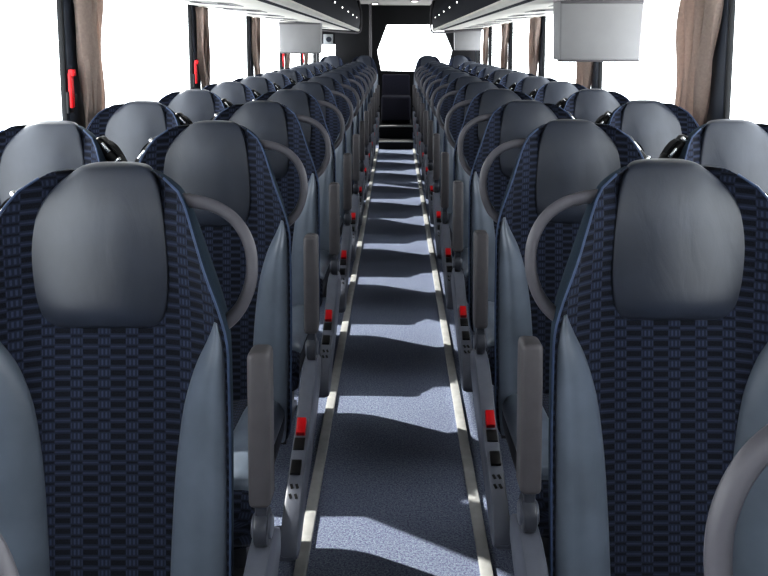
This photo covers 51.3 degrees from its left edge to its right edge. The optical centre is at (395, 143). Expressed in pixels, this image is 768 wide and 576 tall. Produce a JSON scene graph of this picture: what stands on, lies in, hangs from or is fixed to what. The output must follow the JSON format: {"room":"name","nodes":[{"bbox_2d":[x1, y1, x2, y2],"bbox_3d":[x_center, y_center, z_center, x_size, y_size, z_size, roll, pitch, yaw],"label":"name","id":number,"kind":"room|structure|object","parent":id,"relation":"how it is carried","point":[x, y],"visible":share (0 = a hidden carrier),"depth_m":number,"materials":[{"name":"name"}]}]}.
{"room":"vehicle interior","nodes":[
{"label":"vehicle interior","id":0,"kind":"room"},
{"bbox_2d":[269,136,520,575],"bbox_3d":[0.000,0.748,5.230,2.600,0.060,14.600,0,7,0],"label":"floor","id":1,"kind":"structure","parent":0,"point":[393,499],"depth_m":2.81,"materials":[{"name":"carpet"}]},
{"bbox_2d":[0,532,18,575],"bbox_3d":[-0.472,0.743,0.343,0.534,1.141,0.725,0,7,0],"label":"seat","id":2,"kind":"object","parent":1,"relation":"on","point":[8,567],"visible":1,"depth_m":0.52,"materials":[{"name":"fabric"}]},
{"bbox_2d":[0,120,126,205],"bbox_3d":[-0.967,0.536,2.028,0.464,1.141,0.710,0,7,0],"label":"seat","id":3,"kind":"object","parent":1,"relation":"on","point":[31,151],"visible":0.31,"depth_m":2.20,"materials":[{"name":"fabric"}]},
{"bbox_2d":[87,101,192,161],"bbox_3d":[-0.967,0.439,2.822,0.464,1.141,0.710,0,7,0],"label":"seat","id":4,"kind":"object","parent":1,"relation":"on","point":[131,125],"visible":0.14,"depth_m":2.99,"materials":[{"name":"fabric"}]},
{"bbox_2d":[0,162,280,575],"bbox_3d":[-0.472,0.635,1.227,0.534,1.141,0.725,0,7,0],"label":"seat","id":5,"kind":"object","parent":1,"relation":"on","point":[117,438],"visible":1,"depth_m":1.40,"materials":[{"name":"blue fabric"}]},
{"bbox_2d":[158,89,232,122],"bbox_3d":[-0.967,0.341,3.616,0.464,1.141,0.710,0,7,0],"label":"seat","id":6,"kind":"object","parent":1,"relation":"on","point":[198,105],"visible":0.21,"depth_m":3.79,"materials":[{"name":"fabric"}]},
{"bbox_2d":[135,120,321,575],"bbox_3d":[-0.472,0.537,2.021,0.534,1.141,0.725,0,7,0],"label":"seat","id":7,"kind":"object","parent":1,"relation":"on","point":[225,162],"visible":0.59,"depth_m":2.18,"materials":[{"name":"grey leather"}]},
{"bbox_2d":[233,399,284,549],"bbox_3d":[-0.518,0.784,1.984,0.434,0.169,0.552,0,7,0],"label":"cushion","id":8,"kind":"object","parent":7,"relation":"on","point":[243,512],"depth_m":1.80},
{"bbox_2d":[203,81,260,104],"bbox_3d":[-0.967,0.244,4.410,0.464,1.141,0.710,0,7,0],"label":"seat","id":9,"kind":"object","parent":1,"relation":"on","point":[234,92],"visible":0.16,"depth_m":4.58,"materials":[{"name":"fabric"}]},
{"bbox_2d":[232,76,281,94],"bbox_3d":[-0.967,0.146,5.204,0.464,1.141,0.710,0,7,0],"label":"seat","id":10,"kind":"object","parent":1,"relation":"on","point":[262,85],"visible":0.19,"depth_m":5.38,"materials":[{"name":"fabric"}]},
{"bbox_2d":[210,101,340,443],"bbox_3d":[-0.472,0.440,2.815,0.534,1.141,0.725,0,7,0],"label":"seat","id":11,"kind":"object","parent":1,"relation":"on","point":[273,121],"visible":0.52,"depth_m":2.97,"materials":[{"name":"grey leather"}]},
{"bbox_2d":[292,334,307,390],"bbox_3d":[-0.518,0.687,2.778,0.434,0.169,0.552,0,7,0],"label":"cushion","id":12,"kind":"object","parent":11,"relation":"on","point":[298,340],"depth_m":2.53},
{"bbox_2d":[255,72,295,87],"bbox_3d":[-0.967,0.049,5.998,0.464,1.141,0.710,0,7,0],"label":"seat","id":13,"kind":"object","parent":1,"relation":"on","point":[280,79],"visible":0.09,"depth_m":6.17,"materials":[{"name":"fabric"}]},
{"bbox_2d":[273,69,306,82],"bbox_3d":[-0.967,-0.049,6.792,0.464,1.141,0.710,0,7,0],"label":"seat","id":14,"kind":"object","parent":1,"relation":"on","point":[296,76],"visible":0.17,"depth_m":6.96,"materials":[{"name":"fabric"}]},
{"bbox_2d":[286,67,315,77],"bbox_3d":[-0.967,-0.146,7.586,0.464,1.141,0.710,0,7,0],"label":"seat","id":15,"kind":"object","parent":1,"relation":"on","point":[301,70],"visible":0.08,"depth_m":7.76,"materials":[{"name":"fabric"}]},
{"bbox_2d":[252,89,351,333],"bbox_3d":[-0.472,0.342,3.609,0.534,1.141,0.725,0,7,0],"label":"seat","id":16,"kind":"object","parent":1,"relation":"on","point":[300,102],"visible":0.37,"depth_m":3.76,"materials":[{"name":"grey leather"}]},
{"bbox_2d":[320,264,329,306],"bbox_3d":[-0.518,0.590,3.572,0.434,0.169,0.552,0,7,0],"label":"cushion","id":17,"kind":"object","parent":16,"relation":"on","point":[324,268],"depth_m":3.36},
{"bbox_2d":[296,65,322,73],"bbox_3d":[-0.967,-0.244,8.380,0.464,1.141,0.710,0,7,0],"label":"seat","id":18,"kind":"object","parent":1,"relation":"on","point":[314,69],"visible":0.15,"depth_m":8.55,"materials":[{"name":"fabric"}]},
{"bbox_2d":[305,63,328,71],"bbox_3d":[-0.967,-0.341,9.175,0.464,1.141,0.710,0,7,0],"label":"seat","id":19,"kind":"object","parent":1,"relation":"on","point":[319,66],"visible":0.09,"depth_m":9.35,"materials":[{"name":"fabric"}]},
{"bbox_2d":[277,81,359,296],"bbox_3d":[-0.472,0.245,4.403,0.534,1.141,0.725,0,7,0],"label":"seat","id":20,"kind":"object","parent":1,"relation":"on","point":[317,90],"visible":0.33,"depth_m":4.55,"materials":[{"name":"grey leather"}]},
{"bbox_2d":[315,62,334,69],"bbox_3d":[-0.967,-0.439,9.969,0.464,1.141,0.710,0,7,0],"label":"seat","id":21,"kind":"object","parent":1,"relation":"on","point":[325,64],"visible":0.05,"depth_m":10.14,"materials":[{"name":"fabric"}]},
{"bbox_2d":[295,76,364,246],"bbox_3d":[-0.472,0.147,5.197,0.534,1.141,0.725,0,7,0],"label":"seat","id":22,"kind":"object","parent":1,"relation":"on","point":[332,84],"visible":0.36,"depth_m":5.34,"materials":[{"name":"grey leather"}]},
{"bbox_2d":[320,55,342,67],"bbox_3d":[-0.930,-0.638,11.349,0.446,1.201,0.625,0,7,0],"label":"seat","id":23,"kind":"object","parent":1,"relation":"on","point":[333,60],"visible":0.2,"depth_m":11.51,"materials":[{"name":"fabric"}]},
{"bbox_2d":[293,148,377,575],"bbox_3d":[-0.246,0.825,4.303,0.033,0.014,12.340,0,7,0],"label":"trim","id":24,"kind":"structure","parent":1,"relation":"on","point":[301,564],"depth_m":2.82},
{"bbox_2d":[311,72,368,200],"bbox_3d":[-0.472,0.050,5.991,0.534,1.141,0.725,0,7,0],"label":"seat","id":25,"kind":"object","parent":1,"relation":"on","point":[340,78],"visible":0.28,"depth_m":6.13,"materials":[{"name":"grey leather"}]},
{"bbox_2d":[321,69,371,180],"bbox_3d":[-0.472,-0.048,6.785,0.534,1.141,0.725,0,7,0],"label":"seat","id":26,"kind":"object","parent":1,"relation":"on","point":[347,74],"visible":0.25,"depth_m":6.92,"materials":[{"name":"grey leather"}]},
{"bbox_2d":[330,67,374,166],"bbox_3d":[-0.472,-0.145,7.579,0.534,1.141,0.725,0,7,0],"label":"seat","id":27,"kind":"object","parent":1,"relation":"on","point":[351,70],"visible":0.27,"depth_m":7.71,"materials":[{"name":"grey leather"}]},
{"bbox_2d":[335,4,371,63],"bbox_3d":[-0.630,-1.090,11.951,0.540,1.950,0.070,0,7,0],"label":"wall","id":28,"kind":"structure","parent":1,"relation":"on","point":[348,46],"depth_m":11.87,"materials":[{"name":"grey plastic"}]},
{"bbox_2d":[336,65,376,153],"bbox_3d":[-0.472,-0.243,8.373,0.534,1.141,0.725,0,7,0],"label":"seat","id":29,"kind":"object","parent":1,"relation":"on","point":[356,68],"visible":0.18,"depth_m":8.51,"materials":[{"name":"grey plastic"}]},
{"bbox_2d":[341,63,377,144],"bbox_3d":[-0.472,-0.340,9.167,0.534,1.141,0.725,0,7,0],"label":"seat","id":30,"kind":"object","parent":1,"relation":"on","point":[355,64],"visible":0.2,"depth_m":9.31,"materials":[{"name":"grey leather"}]},
{"bbox_2d":[346,62,379,135],"bbox_3d":[-0.472,-0.438,9.961,0.534,1.141,0.725,0,7,0],"label":"seat","id":31,"kind":"object","parent":1,"relation":"on","point":[360,63],"visible":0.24,"depth_m":10.10,"materials":[{"name":"grey plastic"}]},
{"bbox_2d":[352,55,378,91],"bbox_3d":[-0.470,-0.638,11.349,0.446,1.201,0.625,0,7,0],"label":"seat","id":32,"kind":"object","parent":1,"relation":"on","point":[369,61],"visible":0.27,"depth_m":11.51,"materials":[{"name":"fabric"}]},
{"bbox_2d":[379,138,412,148],"bbox_3d":[0.000,-0.093,11.398,0.450,0.106,1.952,0,7,0],"label":"step","id":33,"kind":"structure","parent":1,"relation":"on","point":[384,143],"depth_m":10.44,"materials":[{"name":"black"}]},
{"bbox_2d":[379,120,412,137],"bbox_3d":[0.000,-0.246,11.560,0.450,0.171,1.592,0,7,0],"label":"step","id":34,"kind":"structure","parent":33,"relation":"on","point":[386,130],"depth_m":10.79,"materials":[{"name":"black"}]},
{"bbox_2d":[381,74,410,122],"bbox_3d":[0.000,-0.631,11.317,0.410,0.665,0.560,0,7,0],"label":"seat","id":35,"kind":"object","parent":34,"relation":"on","point":[395,100],"visible":1,"depth_m":11.08,"materials":[{"name":"fabric"}]},
{"bbox_2d":[381,95,410,120],"bbox_3d":[0.000,-0.499,11.288,0.410,0.340,0.470,0,7,0],"label":"cushion","id":36,"kind":"object","parent":35,"relation":"on","point":[393,107],"depth_m":11.06,"materials":[{"name":"fabric"}]},
{"bbox_2d":[413,55,439,87],"bbox_3d":[0.470,-0.638,11.349,0.446,1.201,0.625,0,7,0],"label":"seat","id":37,"kind":"object","parent":1,"relation":"on","point":[423,60],"visible":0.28,"depth_m":11.51,"materials":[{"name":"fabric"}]},
{"bbox_2d":[413,62,444,135],"bbox_3d":[0.469,-0.443,10.001,0.519,1.141,0.725,0,7,0],"label":"seat","id":38,"kind":"object","parent":1,"relation":"on","point":[429,63],"visible":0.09,"depth_m":10.14,"materials":[{"name":"grey leather"}]},
{"bbox_2d":[414,63,449,143],"bbox_3d":[0.469,-0.345,9.207,0.519,1.141,0.725,0,7,0],"label":"seat","id":39,"kind":"object","parent":1,"relation":"on","point":[433,64],"visible":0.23,"depth_m":9.34,"materials":[{"name":"grey leather"}]},
{"bbox_2d":[416,65,454,153],"bbox_3d":[0.469,-0.248,8.413,0.519,1.141,0.725,0,7,0],"label":"seat","id":40,"kind":"object","parent":1,"relation":"on","point":[433,68],"visible":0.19,"depth_m":8.55,"materials":[{"name":"grey plastic"}]},
{"bbox_2d":[418,67,460,165],"bbox_3d":[0.469,-0.150,7.619,0.519,1.141,0.725,0,7,0],"label":"seat","id":41,"kind":"object","parent":1,"relation":"on","point":[437,71],"visible":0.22,"depth_m":7.75,"materials":[{"name":"grey leather"}]},
{"bbox_2d":[420,69,469,180],"bbox_3d":[0.469,-0.053,6.825,0.519,1.141,0.725,0,7,0],"label":"seat","id":42,"kind":"object","parent":1,"relation":"on","point":[441,75],"visible":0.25,"depth_m":6.96,"materials":[{"name":"grey plastic"}]},
{"bbox_2d":[423,72,478,198],"bbox_3d":[0.469,0.045,6.031,0.519,1.141,0.725,0,7,0],"label":"seat","id":43,"kind":"object","parent":1,"relation":"on","point":[447,79],"visible":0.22,"depth_m":6.17,"materials":[{"name":"grey leather"}]},
{"bbox_2d":[413,148,493,575],"bbox_3d":[0.232,0.825,4.303,0.033,0.014,12.340,0,7,0],"label":"trim","id":44,"kind":"structure","parent":1,"relation":"on","point":[483,555],"depth_m":2.81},
{"bbox_2d":[427,76,492,255],"bbox_3d":[0.469,0.142,5.237,0.519,1.141,0.725,0,7,0],"label":"seat","id":45,"kind":"object","parent":1,"relation":"on","point":[456,84],"visible":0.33,"depth_m":5.38,"materials":[{"name":"grey leather"}]},
{"bbox_2d":[448,55,471,67],"bbox_3d":[0.930,-0.638,11.349,0.446,1.201,0.625,0,7,0],"label":"seat","id":46,"kind":"object","parent":1,"relation":"on","point":[455,61],"visible":0.19,"depth_m":11.51,"materials":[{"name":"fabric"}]},
{"bbox_2d":[457,62,477,69],"bbox_3d":[0.961,-0.444,10.008,0.464,1.141,0.710,0,7,0],"label":"seat","id":47,"kind":"object","parent":1,"relation":"on","point":[465,64],"visible":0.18,"depth_m":10.18,"materials":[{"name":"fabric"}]},
{"bbox_2d":[432,81,509,258],"bbox_3d":[0.469,0.240,4.442,0.519,1.141,0.725,0,7,0],"label":"seat","id":48,"kind":"object","parent":1,"relation":"on","point":[469,91],"visible":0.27,"depth_m":4.59,"materials":[{"name":"grey leather"}]},
{"bbox_2d":[462,63,486,71],"bbox_3d":[0.961,-0.346,9.214,0.464,1.141,0.710,0,7,0],"label":"seat","id":49,"kind":"object","parent":1,"relation":"on","point":[470,66],"visible":0.13,"depth_m":9.39,"materials":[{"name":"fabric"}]},
{"bbox_2d":[468,65,494,74],"bbox_3d":[0.961,-0.248,8.420,0.464,1.141,0.710,0,7,0],"label":"seat","id":50,"kind":"object","parent":1,"relation":"on","point":[476,69],"visible":0.15,"depth_m":8.59,"materials":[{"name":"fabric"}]},
{"bbox_2d":[440,89,534,334],"bbox_3d":[0.469,0.337,3.648,0.519,1.141,0.725,0,7,0],"label":"seat","id":51,"kind":"object","parent":1,"relation":"on","point":[488,101],"visible":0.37,"depth_m":3.80,"materials":[{"name":"grey leather"}]},
{"bbox_2d":[461,268,468,303],"bbox_3d":[0.508,0.585,3.612,0.434,0.169,0.552,0,7,0],"label":"cushion","id":52,"kind":"object","parent":51,"relation":"on","point":[465,270],"depth_m":3.36,"materials":[{"name":"fabric"}]},
{"bbox_2d":[475,67,504,77],"bbox_3d":[0.961,-0.151,7.626,0.464,1.141,0.710,0,7,0],"label":"seat","id":53,"kind":"object","parent":1,"relation":"on","point":[488,70],"visible":0.17,"depth_m":7.80,"materials":[{"name":"fabric"}]},
{"bbox_2d":[484,69,517,82],"bbox_3d":[0.961,-0.053,6.832,0.464,1.141,0.710,0,7,0],"label":"seat","id":54,"kind":"object","parent":1,"relation":"on","point":[499,73],"visible":0.18,"depth_m":7.00,"materials":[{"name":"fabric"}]},
{"bbox_2d":[451,100,576,438],"bbox_3d":[0.469,0.435,2.854,0.519,1.141,0.725,0,7,0],"label":"seat","id":55,"kind":"object","parent":1,"relation":"on","point":[516,119],"visible":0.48,"depth_m":3.01,"materials":[{"name":"grey leather"}]},
{"bbox_2d":[475,328,494,385],"bbox_3d":[0.508,0.682,2.818,0.434,0.169,0.552,0,7,0],"label":"cushion","id":56,"kind":"object","parent":55,"relation":"on","point":[489,332],"depth_m":2.56,"materials":[{"name":"fabric"}]},
{"bbox_2d":[495,72,534,88],"bbox_3d":[0.961,0.044,6.038,0.464,1.141,0.710,0,7,0],"label":"seat","id":57,"kind":"object","parent":1,"relation":"on","point":[511,78],"visible":0.14,"depth_m":6.21,"materials":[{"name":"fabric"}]},
{"bbox_2d":[509,76,556,94],"bbox_3d":[0.961,0.141,5.244,0.464,1.141,0.710,0,7,0],"label":"seat","id":58,"kind":"object","parent":1,"relation":"on","point":[528,84],"visible":0.13,"depth_m":5.42,"materials":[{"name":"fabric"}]},
{"bbox_2d":[528,81,586,104],"bbox_3d":[0.961,0.239,4.450,0.464,1.141,0.710,0,7,0],"label":"seat","id":59,"kind":"object","parent":1,"relation":"on","point":[553,92],"visible":0.12,"depth_m":4.62,"materials":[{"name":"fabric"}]},
{"bbox_2d":[470,119,650,573],"bbox_3d":[0.469,0.532,2.060,0.519,1.141,0.725,0,7,0],"label":"seat","id":60,"kind":"object","parent":1,"relation":"on","point":[560,158],"visible":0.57,"depth_m":2.22,"materials":[{"name":"grey leather"}]},
{"bbox_2d":[502,393,548,537],"bbox_3d":[0.508,0.780,2.024,0.434,0.169,0.552,0,7,0],"label":"cushion","id":61,"kind":"object","parent":60,"relation":"on","point":[509,400],"depth_m":1.98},
{"bbox_2d":[556,89,629,122],"bbox_3d":[0.961,0.337,3.656,0.464,1.141,0.710,0,7,0],"label":"seat","id":62,"kind":"object","parent":1,"relation":"on","point":[585,104],"visible":0.22,"depth_m":3.83,"materials":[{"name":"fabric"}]},
{"bbox_2d":[510,158,767,575],"bbox_3d":[0.469,0.630,1.266,0.519,1.141,0.725,0,7,0],"label":"seat","id":63,"kind":"object","parent":1,"relation":"on","point":[658,364],"visible":0.96,"depth_m":1.44,"materials":[{"name":"blue fabric"}]},
{"bbox_2d":[595,100,698,158],"bbox_3d":[0.961,0.434,2.862,0.464,1.141,0.710,0,7,0],"label":"seat","id":64,"kind":"object","parent":1,"relation":"on","point":[653,124],"visible":0.16,"depth_m":3.03,"materials":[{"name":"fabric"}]},
{"bbox_2d":[659,119,767,193],"bbox_3d":[0.961,0.531,2.068,0.464,1.141,0.710,0,7,0],"label":"seat","id":65,"kind":"object","parent":1,"relation":"on","point":[739,146],"visible":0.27,"depth_m":2.24,"materials":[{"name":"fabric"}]},
{"bbox_2d":[703,424,767,575],"bbox_3d":[0.469,0.734,0.423,0.519,1.141,0.725,0,7,0],"label":"seat","id":66,"kind":"object","parent":1,"relation":"on","point":[734,486],"visible":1,"depth_m":0.60,"materials":[{"name":"plastic"}]},
{"bbox_2d":[312,5,479,124],"bbox_3d":[0.000,-1.165,12.400,2.600,2.110,0.100,0,7,0],"label":"wall","id":67,"kind":"structure","parent":0,"point":[382,15],"depth_m":12.27,"materials":[{"name":"black plastic"}]},
{"bbox_2d":[323,34,332,44],"bbox_3d":[-1.040,-1.594,12.282,0.150,0.160,0.030,0,7,0],"label":"wall sign","id":68,"kind":"object","parent":67,"relation":"attached to","point":[327,38],"visible":1,"depth_m":12.27,"materials":[{"name":"white plastic"}]},
{"bbox_2d":[359,0,432,4],"bbox_3d":[0.000,-1.278,5.032,2.600,0.110,14.700,0,7,0],"label":"ceiling","id":69,"kind":"structure","parent":0,"point":[381,2],"depth_m":11.38,"materials":[{"name":"white plastic"}]},
{"bbox_2d":[169,0,361,33],"bbox_3d":[-0.835,-0.929,4.476,0.750,0.447,12.912,0,7,0],"label":"luggage rack","id":70,"kind":"object","parent":69,"relation":"attached to","point":[333,14],"visible":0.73,"depth_m":5.44,"materials":[{"name":"grey plastic"}]},
{"bbox_2d":[73,0,105,128],"bbox_3d":[-1.165,-0.306,3.046,0.068,0.586,0.196,1,7,4],"label":"window curtain","id":71,"kind":"object","parent":70,"relation":"hanging from","point":[88,13],"visible":0.84,"depth_m":3.01,"materials":[{"name":"fabric"}]},
{"bbox_2d":[195,7,209,88],"bbox_3d":[-1.169,-0.528,4.858,0.064,0.586,0.201,0,7,-3],"label":"window curtain","id":72,"kind":"object","parent":70,"relation":"hanging from","point":[202,19],"visible":0.85,"depth_m":4.82,"materials":[{"name":"fabric"}]},
{"bbox_2d":[251,17,260,74],"bbox_3d":[-1.167,-0.753,6.698,0.064,0.589,0.195,0,7,0],"label":"window curtain","id":73,"kind":"object","parent":70,"relation":"hanging from","point":[256,22],"visible":0.8,"depth_m":6.64,"materials":[{"name":"fabric"}]},
{"bbox_2d":[284,53,289,68],"bbox_3d":[-1.168,-0.981,8.542,0.066,0.586,0.185,0,7,-2],"label":"window curtain","id":74,"kind":"object","parent":70,"relation":"hanging from","point":[287,55],"visible":0.29,"depth_m":8.52,"materials":[{"name":"fabric"}]},
{"bbox_2d":[279,22,321,52],"bbox_3d":[-0.885,-0.980,7.448,0.385,0.286,0.188,0,7,0],"label":"monitor","id":75,"kind":"object","parent":70,"relation":"hanging from","point":[295,37],"visible":0.91,"depth_m":7.37,"materials":[{"name":"grey plastic"}]},
{"bbox_2d":[304,53,307,64],"bbox_3d":[-1.167,-1.204,10.357,0.064,0.586,0.186,0,7,0],"label":"window curtain","id":76,"kind":"object","parent":70,"relation":"hanging from","point":[305,54],"visible":0.24,"depth_m":10.34,"materials":[{"name":"fabric"}]},
{"bbox_2d":[430,0,560,33],"bbox_3d":[0.835,-0.929,4.476,0.750,0.447,12.912,0,7,0],"label":"luggage rack","id":77,"kind":"object","parent":69,"relation":"attached to","point":[472,15],"visible":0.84,"depth_m":5.99,"materials":[{"name":"grey plastic"}]},
{"bbox_2d":[454,30,480,50],"bbox_3d":[0.990,-1.427,11.091,0.370,0.286,0.188,0,7,0],"label":"monitor","id":78,"kind":"object","parent":77,"relation":"hanging from","point":[468,40],"visible":0.92,"depth_m":11.01,"materials":[{"name":"grey plastic"}]},
{"bbox_2d":[483,27,488,63],"bbox_3d":[1.169,-1.210,10.417,0.066,0.587,0.372,0,7,0],"label":"window curtain","id":79,"kind":"object","parent":77,"relation":"hanging from","point":[485,29],"visible":0.78,"depth_m":10.33,"materials":[{"name":"fabric"}]},
{"bbox_2d":[501,23,509,68],"bbox_3d":[1.170,-0.987,8.596,0.065,0.587,0.378,0,7,0],"label":"window curtain","id":80,"kind":"object","parent":77,"relation":"hanging from","point":[505,27],"visible":0.8,"depth_m":8.51,"materials":[{"name":"fabric"}]},
{"bbox_2d":[528,17,540,75],"bbox_3d":[1.169,-0.762,6.767,0.064,0.587,0.366,0,7,2],"label":"window curtain","id":81,"kind":"object","parent":77,"relation":"hanging from","point":[535,23],"visible":0.82,"depth_m":6.69,"materials":[{"name":"fabric"}]},
{"bbox_2d":[576,62,592,88],"bbox_3d":[1.167,-0.537,4.928,0.067,0.587,0.366,0,7,0],"label":"window curtain","id":82,"kind":"object","parent":77,"relation":"hanging from","point":[584,70],"visible":0.31,"depth_m":4.89,"materials":[{"name":"fabric"}]},
{"bbox_2d":[553,0,643,61],"bbox_3d":[0.945,-0.528,3.766,0.385,0.286,0.188,0,7,0],"label":"monitor","id":83,"kind":"object","parent":77,"relation":"hanging from","point":[583,30],"visible":0.96,"depth_m":3.69,"materials":[{"name":"grey plastic"}]},
{"bbox_2d":[674,0,723,126],"bbox_3d":[1.166,-0.312,3.105,0.068,0.588,0.358,0,7,0],"label":"window curtain","id":84,"kind":"object","parent":77,"relation":"hanging from","point":[698,23],"visible":0.86,"depth_m":3.06,"materials":[{"name":"fabric"}]},
{"bbox_3d":[-1.255,-0.269,5.105,0.080,2.110,14.600,0,7,0],"label":"wall","id":85,"kind":"structure","parent":0,"visible":0},
{"bbox_2d":[56,0,85,127],"bbox_3d":[-1.214,-0.234,3.010,0.027,0.870,0.185,0,7,0],"label":"pillar","id":86,"kind":"structure","parent":85,"relation":"attached to","point":[66,27],"depth_m":2.93,"materials":[{"name":"black plastic"}]},
{"bbox_2d":[66,69,77,113],"bbox_3d":[-1.190,-0.191,2.943,0.034,0.162,0.046,0,7,0],"label":"hammer","id":87,"kind":"object","parent":86,"relation":"attached to","point":[71,98],"visible":1,"depth_m":2.93,"materials":[{"name":"red plastic"}]},
{"bbox_2d":[187,4,200,88],"bbox_3d":[-1.214,-0.458,4.836,0.027,0.870,0.185,0,7,0],"label":"pillar","id":88,"kind":"structure","parent":85,"relation":"attached to","point":[192,39],"depth_m":4.74,"materials":[{"name":"black plastic"}]},
{"bbox_2d":[193,60,198,86],"bbox_3d":[-1.190,-0.415,4.769,0.034,0.162,0.046,0,7,0],"label":"hammer","id":89,"kind":"object","parent":88,"relation":"attached to","point":[195,75],"visible":1,"depth_m":4.75,"materials":[{"name":"red plastic"}]},
{"bbox_2d":[246,16,253,76],"bbox_3d":[-1.214,-0.683,6.672,0.027,0.870,0.185,0,7,0],"label":"pillar","id":90,"kind":"structure","parent":85,"relation":"attached to","point":[250,65],"depth_m":6.58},
{"bbox_2d":[279,39,283,69],"bbox_3d":[-1.214,-0.909,8.508,0.027,0.870,0.185,0,7,0],"label":"pillar","id":91,"kind":"structure","parent":85,"relation":"attached to","point":[280,54],"depth_m":8.42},
{"bbox_2d":[281,53,284,68],"bbox_3d":[-1.190,-0.866,8.441,0.034,0.162,0.046,0,7,0],"label":"hammer","id":92,"kind":"object","parent":91,"relation":"attached to","point":[283,54],"visible":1,"depth_m":8.42,"materials":[{"name":"red plastic"}]},
{"bbox_3d":[1.255,-0.269,5.105,0.080,2.110,14.600,0,7,0],"label":"wall","id":93,"kind":"structure","parent":0,"visible":0},
{"bbox_2d":[475,51,477,61],"bbox_3d":[1.214,-1.345,12.062,0.027,0.870,0.185,0,7,0],"label":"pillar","id":94,"kind":"structure","parent":93,"relation":"attached to","point":[476,52],"depth_m":11.98,"materials":[{"name":"black plastic"}]},
{"bbox_2d":[488,26,491,65],"bbox_3d":[1.214,-1.132,10.325,0.027,0.870,0.185,0,7,0],"label":"pillar","id":95,"kind":"structure","parent":93,"relation":"attached to","point":[490,27],"depth_m":10.24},
{"bbox_2d":[508,22,512,69],"bbox_3d":[1.214,-0.909,8.508,0.027,0.870,0.185,0,7,0],"label":"pillar","id":96,"kind":"structure","parent":93,"relation":"attached to","point":[510,40],"depth_m":8.42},
{"bbox_2d":[538,16,545,76],"bbox_3d":[1.214,-0.683,6.672,0.027,0.870,0.185,0,7,0],"label":"pillar","id":97,"kind":"structure","parent":93,"relation":"attached to","point":[542,38],"depth_m":6.59,"materials":[{"name":"black plastic"}]},
{"bbox_2d":[591,62,602,88],"bbox_3d":[1.214,-0.458,4.836,0.027,0.870,0.185,0,7,0],"label":"pillar","id":98,"kind":"structure","parent":93,"relation":"attached to","point":[596,83],"depth_m":4.77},
{"bbox_2d":[705,0,735,123],"bbox_3d":[1.214,-0.234,3.010,0.027,0.870,0.185,0,7,0],"label":"pillar","id":99,"kind":"structure","parent":93,"relation":"attached to","point":[722,62],"depth_m":2.93,"materials":[{"name":"black plastic"}]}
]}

